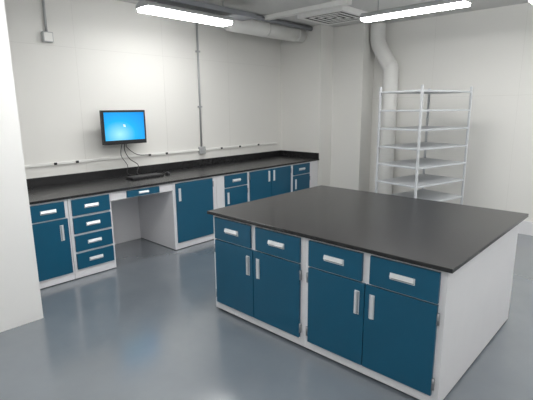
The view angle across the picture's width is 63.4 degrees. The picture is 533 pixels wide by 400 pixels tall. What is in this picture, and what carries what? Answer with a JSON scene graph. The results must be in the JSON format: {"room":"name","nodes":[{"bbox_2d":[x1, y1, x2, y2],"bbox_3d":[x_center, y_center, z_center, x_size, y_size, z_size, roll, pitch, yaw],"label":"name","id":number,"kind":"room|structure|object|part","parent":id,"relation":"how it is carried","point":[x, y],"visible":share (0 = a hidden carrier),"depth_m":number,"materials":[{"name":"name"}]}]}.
{"room":"laboratory","nodes":[
{"label":"laboratory","id":0,"kind":"room"},
{"bbox_2d":[0,0,43,331],"bbox_3d":[-3.745,-0.339,2.799,1.686,3.120,3.417,10,16,42],"label":"wall","id":1,"kind":"structure","parent":0,"point":[20,295],"depth_m":3.50,"materials":[{"name":"paint"}]},
{"bbox_2d":[4,0,280,178],"bbox_3d":[-1.467,-1.097,6.286,0.170,3.120,4.913,10,16,42],"label":"wall","id":2,"kind":"structure","parent":0,"point":[47,88],"depth_m":5.71,"materials":[{"name":"paint"}]},
{"bbox_2d":[41,0,53,42],"bbox_3d":[-2.467,-2.054,4.814,0.064,0.560,0.110,10,16,42],"label":"conduit","id":3,"kind":"object","parent":2,"relation":"attached to","point":[46,36],"visible":1,"depth_m":4.83,"materials":[{"name":"grey metal"}]},
{"bbox_3d":[-2.445,-1.830,4.842,0.008,0.090,0.090,10,16,42],"label":"plate","id":4,"kind":"part","parent":3,"relation":"part of","materials":[{"name":"white plastic"}]},
{"bbox_2d":[71,6,86,167],"bbox_3d":[-2.268,-1.385,5.218,0.001,2.100,0.004,10,16,42],"label":"trim","id":5,"kind":"structure","parent":2,"relation":"attached to","point":[71,6],"depth_m":5.21,"materials":[{"name":"white paint"}]},
{"bbox_2d":[99,110,150,175],"bbox_3d":[-1.806,-0.740,5.648,0.277,0.852,0.760,10,16,42],"label":"monitor","id":6,"kind":"object","parent":2,"relation":"attached to","point":[118,127],"visible":0.92,"depth_m":5.47,"materials":[{"name":"black plastic"}]},
{"bbox_2d":[9,41,273,66],"bbox_3d":[-1.412,-2.007,6.033,0.001,0.005,4.913,10,16,42],"label":"trim","id":7,"kind":"structure","parent":2,"relation":"attached to","point":[9,41],"depth_m":5.58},
{"bbox_2d":[25,142,276,167],"bbox_3d":[-1.429,-0.679,6.260,0.030,0.030,4.770,10,16,42],"label":"surface raceway","id":8,"kind":"object","parent":2,"relation":"attached to","point":[195,150],"visible":1,"depth_m":5.85,"materials":[{"name":"white plastic"}]},
{"bbox_2d":[26,150,280,187],"bbox_3d":[-1.391,-0.500,6.345,0.020,0.100,4.907,10,16,42],"label":"backsplash","id":9,"kind":"structure","parent":2,"relation":"attached to","point":[50,180],"depth_m":5.95,"materials":[{"name":"black stone"}]},
{"bbox_2d":[160,16,168,161],"bbox_3d":[-1.438,-1.577,6.092,0.001,2.100,0.004,10,16,42],"label":"trim","id":10,"kind":"structure","parent":2,"relation":"attached to","point":[160,16],"depth_m":6.09,"materials":[{"name":"white paint"}]},
{"bbox_2d":[195,22,205,153],"bbox_3d":[-1.008,-1.692,6.499,0.053,1.990,0.105,10,16,42],"label":"conduit","id":11,"kind":"object","parent":2,"relation":"attached to","point":[202,150],"visible":0.97,"depth_m":6.53,"materials":[{"name":"grey metal"}]},
{"bbox_2d":[227,33,230,154],"bbox_3d":[-0.608,-1.769,6.965,0.001,2.100,0.004,10,16,42],"label":"trim","id":12,"kind":"structure","parent":2,"relation":"attached to","point":[227,33],"depth_m":6.92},
{"bbox_2d":[0,234,532,399],"bbox_3d":[0.839,1.249,2.900,8.700,0.100,9.300,10,16,42],"label":"floor","id":13,"kind":"structure","parent":0,"point":[149,326],"depth_m":3.26,"materials":[{"name":"grey concrete"}]},
{"bbox_2d":[30,199,74,288],"bbox_3d":[-2.541,0.409,4.608,0.893,0.887,0.560,10,16,42],"label":"base cabinet","id":14,"kind":"object","parent":13,"relation":"on","point":[50,220],"visible":0.6,"depth_m":4.38,"materials":[{"name":"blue metal"}]},
{"bbox_3d":[-2.184,0.121,4.313,0.020,0.168,0.325,10,16,42],"label":"drawer","id":15,"kind":"part","parent":14,"relation":"part of","materials":[{"name":"blue metal"}]},
{"bbox_3d":[-2.170,0.123,4.301,0.017,0.040,0.155,10,16,42],"label":"handle","id":16,"kind":"part","parent":14,"relation":"part of","materials":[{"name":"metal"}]},
{"bbox_3d":[-2.174,0.505,4.402,0.020,0.590,0.345,10,16,42],"label":"door","id":17,"kind":"part","parent":14,"relation":"part of","materials":[{"name":"blue metal"}]},
{"bbox_3d":[-2.092,0.339,4.431,0.017,0.165,0.036,10,16,42],"label":"handle","id":18,"kind":"part","parent":14,"relation":"part of","materials":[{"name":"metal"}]},
{"bbox_2d":[26,150,318,204],"bbox_3d":[-1.073,-0.429,6.058,0.888,0.126,4.907,10,16,42],"label":"countertop","id":19,"kind":"structure","parent":14,"relation":"on","point":[68,186],"depth_m":5.68,"materials":[{"name":"black stone"}]},
{"bbox_2d":[126,173,163,179],"bbox_3d":[-1.576,-0.310,5.621,0.170,0.028,0.460,10,16,42],"label":"keyboard","id":20,"kind":"object","parent":19,"relation":"on","point":[151,175],"visible":1,"depth_m":5.58,"materials":[{"name":"black plastic"}]},
{"bbox_2d":[67,193,115,278],"bbox_3d":[-2.187,0.327,4.980,0.893,0.887,0.470,10,16,42],"label":"base cabinet","id":21,"kind":"object","parent":13,"relation":"on","point":[90,217],"visible":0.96,"depth_m":4.68,"materials":[{"name":"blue metal"}]},
{"bbox_3d":[-1.881,0.053,4.632,0.020,0.172,0.415,10,16,42],"label":"drawer","id":22,"kind":"part","parent":21,"relation":"part of","materials":[{"name":"blue metal"}]},
{"bbox_3d":[-1.867,0.055,4.620,0.017,0.040,0.155,10,16,42],"label":"handle","id":23,"kind":"part","parent":21,"relation":"part of","materials":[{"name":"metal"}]},
{"bbox_3d":[-1.879,0.244,4.673,0.020,0.172,0.415,10,16,42],"label":"drawer","id":24,"kind":"part","parent":21,"relation":"part of","materials":[{"name":"blue metal"}]},
{"bbox_3d":[-1.866,0.247,4.661,0.017,0.040,0.155,10,16,42],"label":"handle","id":25,"kind":"part","parent":21,"relation":"part of","materials":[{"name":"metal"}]},
{"bbox_3d":[-1.878,0.436,4.714,0.020,0.172,0.415,10,16,42],"label":"drawer","id":26,"kind":"part","parent":21,"relation":"part of","materials":[{"name":"blue metal"}]},
{"bbox_3d":[-1.864,0.439,4.701,0.017,0.040,0.155,10,16,42],"label":"handle","id":27,"kind":"part","parent":21,"relation":"part of","materials":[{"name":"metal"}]},
{"bbox_3d":[-1.876,0.628,4.754,0.020,0.172,0.415,10,16,42],"label":"drawer","id":28,"kind":"part","parent":21,"relation":"part of","materials":[{"name":"blue metal"}]},
{"bbox_3d":[-1.863,0.630,4.742,0.017,0.040,0.155,10,16,42],"label":"handle","id":29,"kind":"part","parent":21,"relation":"part of","materials":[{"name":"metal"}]},
{"bbox_2d":[110,183,171,243],"bbox_3d":[-1.748,0.226,5.442,0.892,0.887,0.816,10,16,42],"label":"knee-space desk unit","id":30,"kind":"object","parent":13,"relation":"on","point":[124,204],"visible":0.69,"depth_m":5.83,"materials":[{"name":"white metal"}]},
{"bbox_3d":[-2.066,0.167,5.731,0.025,0.887,0.816,10,16,42],"label":"panel","id":31,"kind":"part","parent":30,"relation":"part of","materials":[{"name":"white metal"}]},
{"bbox_3d":[-1.448,-0.098,5.078,0.020,0.077,0.430,10,16,42],"label":"drawer","id":32,"kind":"part","parent":30,"relation":"part of","materials":[{"name":"blue metal"}]},
{"bbox_2d":[138,176,216,249],"bbox_3d":[-1.228,0.106,5.990,0.893,0.887,0.710,10,16,42],"label":"base cabinet","id":33,"kind":"object","parent":13,"relation":"on","point":[178,218],"visible":0.8,"depth_m":5.68,"materials":[{"name":"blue metal"}]},
{"bbox_3d":[-0.933,0.128,5.689,0.020,0.773,0.595,10,16,42],"label":"door","id":34,"kind":"part","parent":33,"relation":"part of","materials":[{"name":"blue metal"}]},
{"bbox_2d":[216,171,247,208],"bbox_3d":[-0.779,0.002,6.462,0.893,0.887,0.600,10,16,42],"label":"base cabinet","id":35,"kind":"object","parent":13,"relation":"on","point":[231,189],"visible":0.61,"depth_m":6.11,"materials":[{"name":"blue metal"}]},
{"bbox_3d":[-0.433,-0.284,6.155,0.020,0.168,0.430,10,16,42],"label":"drawer","id":36,"kind":"part","parent":35,"relation":"part of","materials":[{"name":"blue metal"}]},
{"bbox_3d":[-0.430,0.102,6.236,0.020,0.590,0.430,10,16,42],"label":"door","id":37,"kind":"part","parent":35,"relation":"part of","materials":[{"name":"blue metal"}]},
{"bbox_2d":[213,215,305,346],"bbox_3d":[0.416,0.507,4.036,1.014,0.887,1.556,10,16,42],"label":"base cabinet","id":38,"kind":"object","parent":13,"relation":"on","point":[260,272],"visible":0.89,"depth_m":3.43,"materials":[{"name":"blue metal"}]},
{"bbox_3d":[-0.297,0.270,3.587,0.160,0.042,0.017,10,16,42],"label":"handle","id":39,"kind":"part","parent":38,"relation":"part of","materials":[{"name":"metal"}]},
{"bbox_3d":[-0.284,0.267,3.600,0.433,0.188,0.020,10,16,42],"label":"drawer","id":40,"kind":"part","parent":38,"relation":"part of","materials":[{"name":"blue metal"}]},
{"bbox_3d":[-0.272,0.656,3.673,0.459,0.580,0.020,10,16,42],"label":"door","id":41,"kind":"part","parent":38,"relation":"part of","materials":[{"name":"blue metal"}]},
{"bbox_3d":[-0.155,0.535,3.510,0.036,0.165,0.017,10,16,42],"label":"handle","id":42,"kind":"part","parent":38,"relation":"part of","materials":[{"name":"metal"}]},
{"bbox_3d":[-0.075,0.549,3.437,0.036,0.165,0.017,10,16,42],"label":"handle","id":43,"kind":"part","parent":38,"relation":"part of","materials":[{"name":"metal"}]},
{"bbox_3d":[0.068,0.338,3.255,0.160,0.042,0.017,10,16,42],"label":"handle","id":44,"kind":"part","parent":38,"relation":"part of","materials":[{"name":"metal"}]},
{"bbox_3d":[0.074,0.720,3.359,0.472,0.580,0.020,10,16,42],"label":"door","id":45,"kind":"part","parent":38,"relation":"part of","materials":[{"name":"blue metal"}]},
{"bbox_3d":[0.080,0.335,3.268,0.446,0.188,0.020,10,16,42],"label":"drawer","id":46,"kind":"part","parent":38,"relation":"part of","materials":[{"name":"blue metal"}]},
{"bbox_2d":[207,185,528,273],"bbox_3d":[0.822,0.117,3.656,2.091,0.026,1.685,10,16,42],"label":"countertop","id":47,"kind":"structure","parent":38,"relation":"on","point":[437,235],"depth_m":3.34,"materials":[{"name":"black stone"}]},
{"bbox_2d":[247,165,291,201],"bbox_3d":[-0.233,-0.124,7.036,0.893,0.887,0.995,10,16,42],"label":"base cabinet","id":48,"kind":"object","parent":13,"relation":"on","point":[268,182],"visible":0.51,"depth_m":6.66,"materials":[{"name":"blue metal"}]},
{"bbox_3d":[-0.087,-0.067,6.580,0.020,0.773,0.462,10,16,42],"label":"door","id":49,"kind":"part","parent":48,"relation":"part of","materials":[{"name":"blue metal"}]},
{"bbox_3d":[0.235,-0.142,6.918,0.020,0.773,0.462,10,16,42],"label":"door","id":50,"kind":"part","parent":48,"relation":"part of","materials":[{"name":"blue metal"}]},
{"bbox_2d":[291,161,317,191],"bbox_3d":[0.355,-0.260,7.655,0.893,0.887,0.724,10,16,42],"label":"base cabinet","id":51,"kind":"object","parent":13,"relation":"on","point":[303,175],"visible":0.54,"depth_m":7.29,"materials":[{"name":"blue metal"}]},
{"bbox_3d":[0.587,-0.520,7.228,0.020,0.168,0.430,10,16,42],"label":"drawer","id":52,"kind":"part","parent":51,"relation":"part of","materials":[{"name":"blue metal"}]},
{"bbox_3d":[0.590,-0.134,7.310,0.020,0.590,0.430,10,16,42],"label":"door","id":53,"kind":"part","parent":51,"relation":"part of","materials":[{"name":"blue metal"}]},
{"bbox_2d":[370,22,398,193],"bbox_3d":[1.923,-1.323,7.242,0.508,3.109,0.244,10,16,42],"label":"duct","id":54,"kind":"object","parent":13,"relation":"on","point":[389,65],"visible":0.85,"depth_m":7.00,"materials":[{"name":"white metal"}]},
{"bbox_2d":[305,224,518,399],"bbox_3d":[1.155,0.644,3.363,1.002,0.887,1.556,10,16,42],"label":"base cabinet","id":55,"kind":"object","parent":13,"relation":"on","point":[412,329],"visible":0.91,"depth_m":2.79,"materials":[{"name":"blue metal"}]},
{"bbox_3d":[0.448,0.408,2.909,0.160,0.042,0.017,10,16,42],"label":"handle","id":56,"kind":"part","parent":55,"relation":"part of","materials":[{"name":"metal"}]},
{"bbox_3d":[0.461,0.405,2.922,0.430,0.188,0.020,10,16,42],"label":"drawer","id":57,"kind":"part","parent":55,"relation":"part of","materials":[{"name":"blue metal"}]},
{"bbox_3d":[0.473,0.794,2.996,0.455,0.580,0.020,10,16,42],"label":"door","id":58,"kind":"part","parent":55,"relation":"part of","materials":[{"name":"blue metal"}]},
{"bbox_3d":[0.588,0.672,2.834,0.036,0.165,0.017,10,16,42],"label":"handle","id":59,"kind":"part","parent":55,"relation":"part of","materials":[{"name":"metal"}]},
{"bbox_3d":[0.668,0.687,2.761,0.036,0.165,0.017,10,16,42],"label":"handle","id":60,"kind":"part","parent":55,"relation":"part of","materials":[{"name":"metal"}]},
{"bbox_3d":[0.814,0.857,2.685,0.464,0.580,0.020,10,16,42],"label":"door","id":61,"kind":"part","parent":55,"relation":"part of","materials":[{"name":"blue metal"}]},
{"bbox_3d":[0.807,0.474,2.582,0.160,0.042,0.017,10,16,42],"label":"handle","id":62,"kind":"part","parent":55,"relation":"part of","materials":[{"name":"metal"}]},
{"bbox_3d":[0.820,0.471,2.595,0.439,0.188,0.020,10,16,42],"label":"drawer","id":63,"kind":"part","parent":55,"relation":"part of","materials":[{"name":"blue metal"}]},
{"bbox_2d":[375,85,472,204],"bbox_3d":[2.106,-0.486,5.877,1.040,2.040,0.670,-8,14,-33],"label":"storage rack","id":64,"kind":"object","parent":13,"relation":"on","point":[423,180],"visible":0.72,"depth_m":5.76,"materials":[{"name":"grey metal"}]},
{"bbox_3d":[1.505,-0.479,5.866,0.026,2.040,0.026,-8,14,-33],"label":"post","id":65,"kind":"part","parent":64,"relation":"part of","materials":[{"name":"grey metal"}]},
{"bbox_3d":[1.862,-0.371,5.341,0.026,2.040,0.026,-8,14,-33],"label":"post","id":66,"kind":"part","parent":64,"relation":"part of","materials":[{"name":"grey metal"}]},
{"bbox_2d":[377,174,463,187],"bbox_3d":[2.107,-0.269,5.923,1.032,0.022,0.662,-8,14,-33],"label":"shelf","id":67,"kind":"object","parent":64,"relation":"attached to","point":[424,180],"depth_m":5.84,"materials":[{"name":"grey metal"}]},
{"bbox_2d":[378,158,464,169],"bbox_3d":[2.106,-0.499,5.875,1.032,0.022,0.662,-8,14,-33],"label":"shelf","id":68,"kind":"object","parent":64,"relation":"attached to","point":[424,163],"depth_m":5.78,"materials":[{"name":"grey metal"}]},
{"bbox_2d":[378,142,466,150],"bbox_3d":[2.104,-0.729,5.826,1.032,0.022,0.662,-8,14,-33],"label":"shelf","id":69,"kind":"object","parent":64,"relation":"attached to","point":[423,145],"depth_m":5.73,"materials":[{"name":"grey metal"}]},
{"bbox_2d":[379,126,467,130],"bbox_3d":[2.102,-0.959,5.777,1.032,0.022,0.662,-8,14,-33],"label":"shelf","id":70,"kind":"object","parent":64,"relation":"attached to","point":[411,128],"depth_m":5.59,"materials":[{"name":"grey metal"}]},
{"bbox_2d":[380,109,469,111],"bbox_3d":[2.100,-1.189,5.728,1.032,0.022,0.662,-8,14,-33],"label":"shelf","id":71,"kind":"object","parent":64,"relation":"attached to","point":[412,110],"depth_m":5.49,"materials":[{"name":"grey metal"}]},
{"bbox_2d":[389,189,461,201],"bbox_3d":[2.109,-0.040,5.972,1.032,0.022,0.662,-8,14,-33],"label":"shelf","id":72,"kind":"object","parent":64,"relation":"attached to","point":[425,194],"depth_m":6.03,"materials":[{"name":"grey metal"}]},
{"bbox_2d":[381,90,470,93],"bbox_3d":[2.098,-1.419,5.680,1.032,0.022,0.662,-8,14,-33],"label":"shelf","id":73,"kind":"object","parent":64,"relation":"attached to","point":[404,91],"depth_m":5.49,"materials":[{"name":"grey metal"}]},
{"bbox_3d":[2.349,-0.602,6.414,0.026,2.040,0.026,-8,14,-33],"label":"post","id":74,"kind":"part","parent":64,"relation":"part of","materials":[{"name":"grey metal"}]},
{"bbox_3d":[2.706,-0.494,5.889,0.026,2.040,0.026,-8,14,-33],"label":"post","id":75,"kind":"part","parent":64,"relation":"part of","materials":[{"name":"grey metal"}]},
{"bbox_2d":[281,24,333,185],"bbox_3d":[0.857,-1.500,8.098,1.050,3.120,0.970,10,16,42],"label":"wall column","id":76,"kind":"structure","parent":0,"point":[307,66],"depth_m":7.55,"materials":[{"name":"paint"}]},
{"bbox_2d":[117,0,528,26],"bbox_3d":[0.813,-1.901,2.232,8.700,0.100,9.300,10,16,42],"label":"ceiling","id":77,"kind":"structure","parent":0,"point":[259,7],"depth_m":5.80,"materials":[{"name":"paint"}]},
{"bbox_2d":[136,0,255,20],"bbox_3d":[-0.932,-2.336,5.025,0.260,0.179,2.060,10,16,42],"label":"channel","id":78,"kind":"object","parent":77,"relation":"hanging from","point":[239,15],"visible":0.97,"depth_m":5.19,"materials":[{"name":"grey metal"}]},
{"bbox_2d":[136,0,233,26],"bbox_3d":[-0.916,-2.181,5.044,0.242,0.129,1.224,10,16,42],"label":"ceiling lamp","id":79,"kind":"object","parent":78,"relation":"hanging from","point":[148,7],"visible":1,"depth_m":4.90,"materials":[{"name":"white plastic"}]},
{"bbox_2d":[223,19,306,42],"bbox_3d":[0.025,-2.676,6.772,0.254,0.254,1.670,10,16,42],"label":"duct","id":80,"kind":"object","parent":77,"relation":"attached to","point":[250,27],"visible":0.75,"depth_m":6.64,"materials":[{"name":"white metal"}]},
{"bbox_2d":[254,15,312,30],"bbox_3d":[-0.111,-2.666,6.310,0.070,0.079,2.520,10,16,42],"label":"pipe","id":81,"kind":"object","parent":77,"relation":"hanging from","point":[258,17],"visible":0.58,"depth_m":6.70,"materials":[{"name":"grey metal"}]},
{"bbox_2d":[258,0,351,21],"bbox_3d":[0.266,-2.646,6.151,2.130,0.060,0.100,10,16,42],"label":"ceiling beam","id":82,"kind":"structure","parent":77,"relation":"attached to","point":[338,3],"depth_m":5.83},
{"bbox_2d":[297,6,366,24],"bbox_3d":[0.981,-2.661,6.236,0.760,0.075,0.760,10,16,42],"label":"ceiling vent","id":83,"kind":"object","parent":77,"relation":"in","point":[343,14],"visible":0.88,"depth_m":6.12,"materials":[{"name":"white metal"}]},
{"bbox_2d":[360,0,471,21],"bbox_3d":[1.625,-2.239,4.809,1.224,0.319,0.176,10,16,42],"label":"ceiling lamp","id":84,"kind":"object","parent":77,"relation":"hanging from","point":[438,5],"visible":1,"depth_m":4.76,"materials":[{"name":"white plastic"}]},
{"bbox_2d":[330,22,374,191],"bbox_3d":[1.580,-1.417,7.680,0.590,3.120,0.610,10,16,42],"label":"wall","id":85,"kind":"structure","parent":0,"point":[353,54],"depth_m":7.39,"materials":[{"name":"paint"}]},
{"bbox_2d":[369,2,532,221],"bbox_3d":[4.506,-0.926,5.258,7.060,3.120,0.250,10,16,42],"label":"wall","id":86,"kind":"structure","parent":0,"point":[482,50],"depth_m":6.38,"materials":[{"name":"paint"}]},
{"bbox_2d":[427,17,436,150],"bbox_3d":[2.580,-1.340,6.822,0.004,2.930,0.001,10,16,42],"label":"trim","id":87,"kind":"structure","parent":86,"relation":"attached to","point":[436,17],"depth_m":6.70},
{"bbox_2d":[373,95,507,98],"bbox_3d":[4.344,-1.285,5.158,6.860,0.005,0.001,10,16,42],"label":"trim","id":88,"kind":"structure","parent":86,"relation":"attached to","point":[492,95],"depth_m":6.50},
{"bbox_2d":[506,3,528,204],"bbox_3d":[3.474,-1.175,6.009,0.004,2.930,0.001,10,16,42],"label":"trim","id":89,"kind":"structure","parent":86,"relation":"attached to","point":[528,3],"depth_m":5.97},
{"bbox_2d":[518,220,532,235],"bbox_3d":[4.584,0.561,5.301,6.200,0.190,0.050,10,16,42],"label":"baseboard","id":90,"kind":"structure","parent":86,"relation":"attached to","point":[525,227],"depth_m":6.10,"materials":[{"name":"white metal"}]}
]}

